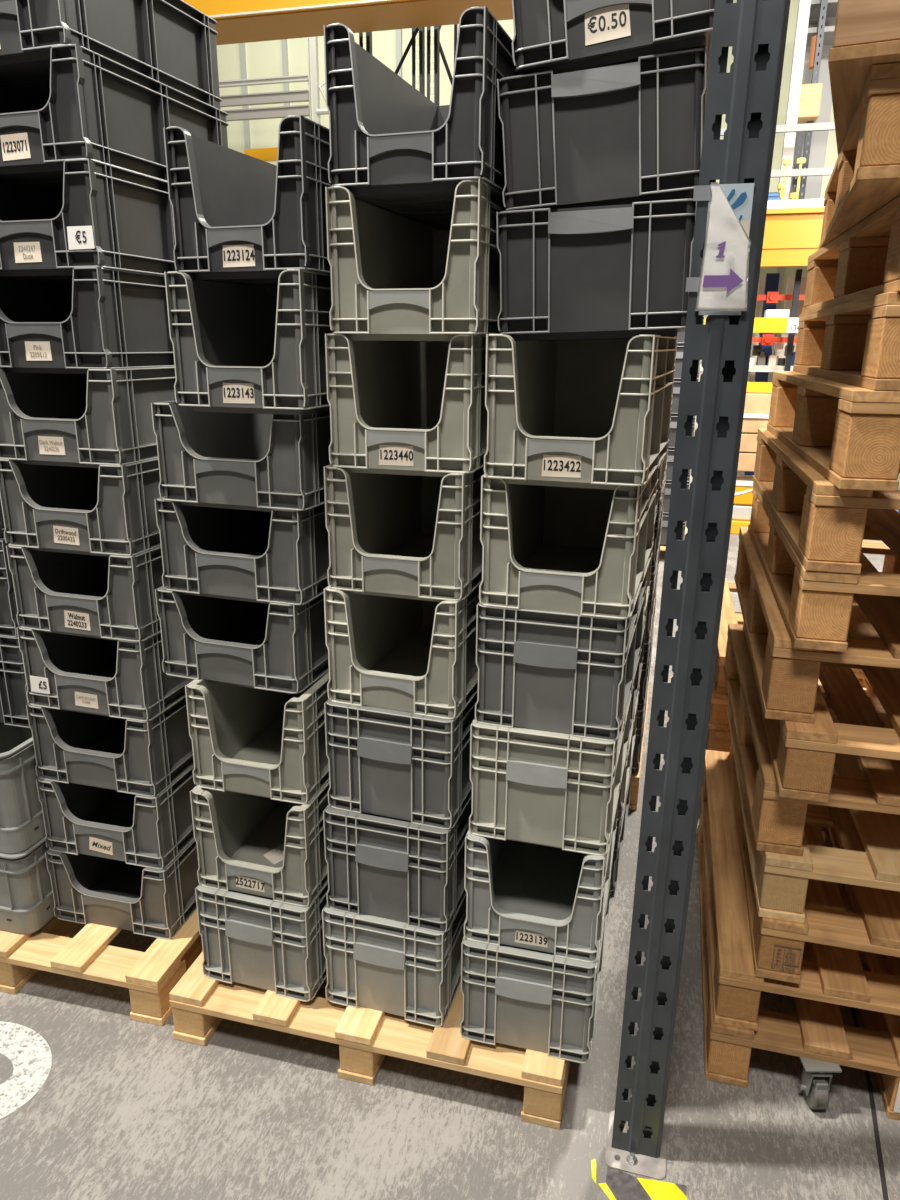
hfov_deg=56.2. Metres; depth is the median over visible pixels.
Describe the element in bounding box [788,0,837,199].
metal shelf
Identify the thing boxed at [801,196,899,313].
pallet
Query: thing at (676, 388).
container
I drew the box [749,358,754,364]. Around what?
parcel
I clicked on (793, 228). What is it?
deck
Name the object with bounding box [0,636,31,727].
container
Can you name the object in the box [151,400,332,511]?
container
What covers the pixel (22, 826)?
tote
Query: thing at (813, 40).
roll
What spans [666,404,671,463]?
container
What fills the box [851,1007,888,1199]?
trim
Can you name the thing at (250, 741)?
container
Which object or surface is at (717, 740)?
pallet
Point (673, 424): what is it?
container
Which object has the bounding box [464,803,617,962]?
container
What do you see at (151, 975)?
pallet
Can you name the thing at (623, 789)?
container
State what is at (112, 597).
container
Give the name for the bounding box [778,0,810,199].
wall column
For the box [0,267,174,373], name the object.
container
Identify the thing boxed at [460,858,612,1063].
container
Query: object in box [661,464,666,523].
container
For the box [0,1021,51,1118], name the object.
floor marking
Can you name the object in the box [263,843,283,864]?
paper note
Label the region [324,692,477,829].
container
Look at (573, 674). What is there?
container
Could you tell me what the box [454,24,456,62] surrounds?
post
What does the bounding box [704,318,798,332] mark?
beam
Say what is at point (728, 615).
pallet
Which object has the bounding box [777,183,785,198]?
spool
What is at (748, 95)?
upright
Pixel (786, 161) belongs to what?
spool
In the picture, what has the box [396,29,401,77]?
trim
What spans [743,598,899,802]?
pallet
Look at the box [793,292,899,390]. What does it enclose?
pallet
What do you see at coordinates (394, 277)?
container
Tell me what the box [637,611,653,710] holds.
container
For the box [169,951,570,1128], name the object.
pallet
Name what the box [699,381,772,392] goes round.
shelf
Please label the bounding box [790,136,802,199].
post
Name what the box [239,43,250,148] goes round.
trim
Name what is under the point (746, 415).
board
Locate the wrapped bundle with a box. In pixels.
[732,504,751,520]
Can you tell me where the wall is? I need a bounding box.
[217,0,899,489]
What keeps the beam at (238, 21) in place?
attached to the post at (368, 37)
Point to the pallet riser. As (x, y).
(736, 524)
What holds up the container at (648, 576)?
on the container at (639, 667)
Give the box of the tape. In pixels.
[591,1159,686,1199]
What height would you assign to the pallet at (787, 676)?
0.183 m
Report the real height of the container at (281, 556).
0.233 m
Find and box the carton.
[764,310,789,317]
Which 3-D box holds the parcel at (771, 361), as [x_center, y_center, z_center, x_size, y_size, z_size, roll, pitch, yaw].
[3.172,-2.364,8.304,0.070,0.100,0.150,5,17,14]
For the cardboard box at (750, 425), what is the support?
on the cardboard box at (749, 441)
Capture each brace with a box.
[316,81,328,114]
[395,26,452,85]
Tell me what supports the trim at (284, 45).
attached to the wall
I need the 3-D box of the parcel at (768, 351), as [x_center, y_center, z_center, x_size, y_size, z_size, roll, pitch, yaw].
[3.124,-2.439,8.294,0.070,0.070,0.150,5,17,14]
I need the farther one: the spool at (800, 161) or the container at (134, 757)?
the spool at (800, 161)
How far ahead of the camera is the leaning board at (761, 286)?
8.66 m
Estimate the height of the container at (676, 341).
0.283 m
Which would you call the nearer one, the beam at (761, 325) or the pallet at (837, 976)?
the pallet at (837, 976)
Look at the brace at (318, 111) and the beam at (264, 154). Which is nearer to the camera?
the brace at (318, 111)
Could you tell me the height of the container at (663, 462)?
0.283 m
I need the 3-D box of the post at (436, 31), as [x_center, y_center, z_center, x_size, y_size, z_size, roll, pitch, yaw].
[-0.140,-2.797,6.934,0.085,4.800,0.062,5,17,14]
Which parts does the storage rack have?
post, post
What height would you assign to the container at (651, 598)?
0.283 m
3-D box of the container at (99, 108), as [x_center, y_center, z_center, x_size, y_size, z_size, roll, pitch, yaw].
[-0.875,-1.159,2.132,0.378,0.233,0.600,6,18,17]
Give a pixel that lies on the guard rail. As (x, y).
(826, 126)
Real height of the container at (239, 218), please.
0.283 m
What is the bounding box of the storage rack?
[744,269,899,512]
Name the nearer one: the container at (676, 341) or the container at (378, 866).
the container at (378, 866)
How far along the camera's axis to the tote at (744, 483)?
8.08 m
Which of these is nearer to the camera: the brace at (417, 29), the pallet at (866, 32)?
the pallet at (866, 32)
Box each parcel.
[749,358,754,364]
[752,345,761,355]
[756,352,765,364]
[763,348,771,355]
[767,355,776,365]
[773,343,783,355]
[778,358,784,365]
[791,352,794,365]
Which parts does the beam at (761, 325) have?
number plate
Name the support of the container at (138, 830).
on the container at (157, 903)
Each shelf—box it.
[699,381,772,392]
[700,364,792,371]
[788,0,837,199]
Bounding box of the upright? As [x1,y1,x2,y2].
[605,0,790,1179]
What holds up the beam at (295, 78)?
attached to the post at (313, 55)
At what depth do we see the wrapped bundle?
8.14 m
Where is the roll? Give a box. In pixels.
[808,35,823,68]
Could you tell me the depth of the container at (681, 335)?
6.59 m
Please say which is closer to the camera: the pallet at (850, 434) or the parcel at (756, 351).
the pallet at (850, 434)
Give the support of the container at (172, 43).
on the container at (99, 108)
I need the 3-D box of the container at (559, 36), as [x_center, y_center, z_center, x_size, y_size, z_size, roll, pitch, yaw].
[0.347,-1.161,1.701,0.383,0.317,0.600,5,17,14]
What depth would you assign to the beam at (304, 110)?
9.70 m
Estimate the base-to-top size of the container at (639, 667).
0.283 m
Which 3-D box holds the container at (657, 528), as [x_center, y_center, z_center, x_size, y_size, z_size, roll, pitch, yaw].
[0.668,-0.311,3.318,0.312,0.283,0.606,5,18,14]
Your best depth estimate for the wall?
10.63 m
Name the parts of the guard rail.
rail, rail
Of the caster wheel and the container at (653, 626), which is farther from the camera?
the container at (653, 626)
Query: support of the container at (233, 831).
on the container at (262, 942)
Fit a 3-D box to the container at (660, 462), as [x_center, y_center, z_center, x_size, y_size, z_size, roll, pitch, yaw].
[0.456,-0.351,2.516,0.312,0.283,0.606,5,18,15]
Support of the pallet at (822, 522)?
on the pallet at (815, 607)
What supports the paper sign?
attached to the upright
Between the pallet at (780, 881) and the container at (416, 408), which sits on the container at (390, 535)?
the container at (416, 408)
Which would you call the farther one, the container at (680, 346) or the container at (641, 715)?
the container at (680, 346)
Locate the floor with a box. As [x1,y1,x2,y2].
[0,509,899,1199]
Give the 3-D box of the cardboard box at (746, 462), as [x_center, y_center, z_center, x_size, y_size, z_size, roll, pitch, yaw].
[2.880,-1.367,8.200,0.400,0.170,0.450,5,17,14]
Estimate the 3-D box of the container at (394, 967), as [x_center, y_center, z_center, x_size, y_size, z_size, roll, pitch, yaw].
[-0.083,0.823,2.334,0.312,0.270,0.606,5,18,16]
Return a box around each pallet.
[0,910,202,1025]
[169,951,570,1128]
[629,668,650,809]
[660,527,687,550]
[698,805,899,1119]
[701,750,899,1030]
[707,729,730,751]
[708,612,741,730]
[714,578,864,692]
[723,624,899,855]
[727,679,899,922]
[730,742,899,983]
[734,527,899,723]
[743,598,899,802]
[748,483,899,651]
[752,428,899,573]
[767,371,899,491]
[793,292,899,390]
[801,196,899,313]
[818,62,899,249]
[828,0,899,154]
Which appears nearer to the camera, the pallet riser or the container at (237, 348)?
the container at (237, 348)
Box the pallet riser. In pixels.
[730,520,749,533]
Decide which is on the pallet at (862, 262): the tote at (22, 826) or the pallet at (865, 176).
the pallet at (865, 176)
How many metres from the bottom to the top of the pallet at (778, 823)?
0.175 m
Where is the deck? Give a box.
[760,199,824,266]
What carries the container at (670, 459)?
on the container at (668, 482)
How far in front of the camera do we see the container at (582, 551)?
1.74 m
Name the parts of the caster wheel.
mounting plate, brake lever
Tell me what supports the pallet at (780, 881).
on the pallet at (777, 945)
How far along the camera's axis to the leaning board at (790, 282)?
8.67 m
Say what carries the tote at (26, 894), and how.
on the pallet at (151, 975)
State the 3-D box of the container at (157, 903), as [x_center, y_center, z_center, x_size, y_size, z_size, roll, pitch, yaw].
[-0.891,0.748,2.645,0.378,0.220,0.600,5,17,13]
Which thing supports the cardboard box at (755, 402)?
on the board at (746, 415)
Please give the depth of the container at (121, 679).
2.23 m
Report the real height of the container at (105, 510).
0.233 m
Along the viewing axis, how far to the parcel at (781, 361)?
8.22 m
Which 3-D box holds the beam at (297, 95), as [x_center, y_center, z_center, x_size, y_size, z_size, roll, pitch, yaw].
[-3.196,-5.852,9.952,3.310,0.100,0.075,5,17,14]
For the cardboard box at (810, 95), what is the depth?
7.40 m
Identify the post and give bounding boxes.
[306,36,320,124]
[359,32,371,54]
[412,27,424,95]
[427,26,439,105]
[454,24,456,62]
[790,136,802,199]
[798,0,827,198]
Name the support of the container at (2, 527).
on the container at (8, 608)
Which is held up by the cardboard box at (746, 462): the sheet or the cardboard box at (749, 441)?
the cardboard box at (749, 441)
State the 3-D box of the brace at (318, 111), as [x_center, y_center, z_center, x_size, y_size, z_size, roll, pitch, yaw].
[-0.863,-5.596,9.490,1.313,0.867,0.244,5,17,14]
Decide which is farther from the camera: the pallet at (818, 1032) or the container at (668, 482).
the container at (668, 482)
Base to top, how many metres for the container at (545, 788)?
0.283 m
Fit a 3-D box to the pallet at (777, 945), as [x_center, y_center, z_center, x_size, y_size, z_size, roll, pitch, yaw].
[1.361,0.688,2.388,1.014,0.159,1.184,5,17,14]
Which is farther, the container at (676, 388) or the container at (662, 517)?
the container at (676, 388)
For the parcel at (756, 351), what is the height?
0.100 m
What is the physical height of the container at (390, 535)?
0.283 m
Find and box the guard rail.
[716,122,834,179]
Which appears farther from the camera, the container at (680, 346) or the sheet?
the container at (680, 346)
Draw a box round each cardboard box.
[737,452,755,471]
[740,433,757,452]
[742,418,768,432]
[744,392,771,413]
[797,83,822,123]
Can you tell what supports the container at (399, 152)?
on the container at (394, 277)
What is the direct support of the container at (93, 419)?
on the container at (105, 510)
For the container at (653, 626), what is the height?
0.270 m
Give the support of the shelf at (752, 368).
attached to the storage rack
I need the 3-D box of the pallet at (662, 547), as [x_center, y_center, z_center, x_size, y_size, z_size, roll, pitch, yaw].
[1.634,-0.576,7.677,1.014,0.144,1.203,5,17,14]
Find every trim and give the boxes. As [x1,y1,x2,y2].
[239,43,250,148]
[281,39,289,105]
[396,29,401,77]
[768,267,783,381]
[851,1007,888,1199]
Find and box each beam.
[183,0,512,44]
[219,74,308,87]
[220,90,310,106]
[222,105,309,120]
[244,147,277,161]
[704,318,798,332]
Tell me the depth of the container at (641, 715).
3.27 m
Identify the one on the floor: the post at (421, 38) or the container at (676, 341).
the post at (421, 38)
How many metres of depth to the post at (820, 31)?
7.44 m
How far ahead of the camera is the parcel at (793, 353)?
8.19 m
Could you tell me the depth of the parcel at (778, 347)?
8.20 m
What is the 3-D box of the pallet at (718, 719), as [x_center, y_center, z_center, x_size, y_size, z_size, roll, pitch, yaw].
[1.655,0.306,3.744,1.014,0.150,1.203,5,17,13]
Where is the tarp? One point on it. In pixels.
(772, 195)
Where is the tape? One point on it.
(619, 1185)
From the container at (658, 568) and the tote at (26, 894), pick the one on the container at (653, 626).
the container at (658, 568)
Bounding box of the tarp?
[768,192,780,199]
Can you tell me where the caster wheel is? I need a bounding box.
[799,1057,841,1108]
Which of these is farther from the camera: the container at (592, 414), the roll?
the roll
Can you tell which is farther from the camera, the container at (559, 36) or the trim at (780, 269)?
the trim at (780, 269)
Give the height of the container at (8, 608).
0.283 m
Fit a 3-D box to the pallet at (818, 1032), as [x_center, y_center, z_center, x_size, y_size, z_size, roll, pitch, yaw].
[1.236,0.986,2.504,0.931,0.165,1.184,5,17,14]
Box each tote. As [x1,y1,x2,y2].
[0,724,45,853]
[0,836,54,933]
[734,475,752,504]
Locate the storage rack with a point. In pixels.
(771, 296)
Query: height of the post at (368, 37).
4.800 m
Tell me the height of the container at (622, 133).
0.260 m
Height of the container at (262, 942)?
0.270 m
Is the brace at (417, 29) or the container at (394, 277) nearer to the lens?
the container at (394, 277)
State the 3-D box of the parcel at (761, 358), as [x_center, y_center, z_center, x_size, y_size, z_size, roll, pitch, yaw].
[3.075,-2.386,8.324,0.070,0.130,0.150,5,17,14]
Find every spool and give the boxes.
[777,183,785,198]
[781,158,790,199]
[789,193,797,199]
[795,158,805,199]
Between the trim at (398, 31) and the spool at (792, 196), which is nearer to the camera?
the spool at (792, 196)
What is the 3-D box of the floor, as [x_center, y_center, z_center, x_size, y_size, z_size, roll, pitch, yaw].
[0.173,0.217,5.457,18.000,0.100,15.000,5,17,14]
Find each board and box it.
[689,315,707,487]
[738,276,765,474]
[743,413,768,417]
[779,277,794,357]
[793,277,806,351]
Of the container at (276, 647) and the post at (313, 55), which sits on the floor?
the post at (313, 55)
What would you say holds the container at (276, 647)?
on the container at (250, 741)
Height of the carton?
0.076 m
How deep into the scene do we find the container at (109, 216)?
1.95 m
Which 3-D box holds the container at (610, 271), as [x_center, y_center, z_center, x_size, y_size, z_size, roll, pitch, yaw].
[0.335,-0.694,1.849,0.374,0.245,0.606,4,17,13]
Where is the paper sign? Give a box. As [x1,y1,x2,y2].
[695,182,750,310]
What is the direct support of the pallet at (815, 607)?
on the pallet at (787, 676)
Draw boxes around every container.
[0,0,221,109]
[0,44,228,195]
[0,158,179,284]
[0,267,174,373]
[0,367,175,467]
[0,458,164,556]
[0,499,4,539]
[0,539,21,636]
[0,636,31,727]
[6,545,162,641]
[16,626,192,721]
[26,697,193,796]
[36,766,196,868]
[45,839,198,938]
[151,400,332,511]
[154,497,328,604]
[155,586,328,693]
[163,115,331,288]
[164,269,334,414]
[185,671,328,803]
[190,781,329,906]
[195,882,327,1001]
[322,893,466,1026]
[323,6,516,229]
[323,798,471,932]
[324,464,483,601]
[324,586,479,719]
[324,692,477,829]
[325,179,505,341]
[325,334,487,476]
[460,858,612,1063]
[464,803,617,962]
[469,686,632,855]
[475,571,646,741]
[479,465,658,618]
[484,334,677,490]
[496,199,696,340]
[497,47,706,210]
[512,0,714,106]
[610,756,632,898]
[617,682,639,818]
[629,606,646,731]
[631,664,649,774]
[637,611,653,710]
[643,522,654,619]
[644,549,658,643]
[647,626,653,692]
[651,479,664,573]
[651,568,658,641]
[654,462,660,521]
[656,517,662,582]
[658,454,666,499]
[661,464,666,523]
[661,512,685,543]
[663,480,689,512]
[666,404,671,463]
[666,447,690,480]
[669,413,695,446]
[671,341,676,403]
[671,378,698,412]
[674,343,700,378]
[677,315,704,342]
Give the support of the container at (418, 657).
on the container at (394, 764)
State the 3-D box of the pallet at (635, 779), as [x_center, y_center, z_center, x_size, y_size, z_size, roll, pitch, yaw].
[0.396,0.547,3.961,1.014,0.144,1.204,5,17,14]
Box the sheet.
[685,183,753,314]
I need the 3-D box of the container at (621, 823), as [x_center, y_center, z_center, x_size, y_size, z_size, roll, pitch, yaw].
[0.429,0.679,2.818,0.312,0.270,0.606,5,18,15]
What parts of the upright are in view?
foot plate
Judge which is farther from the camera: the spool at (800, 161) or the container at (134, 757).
the spool at (800, 161)

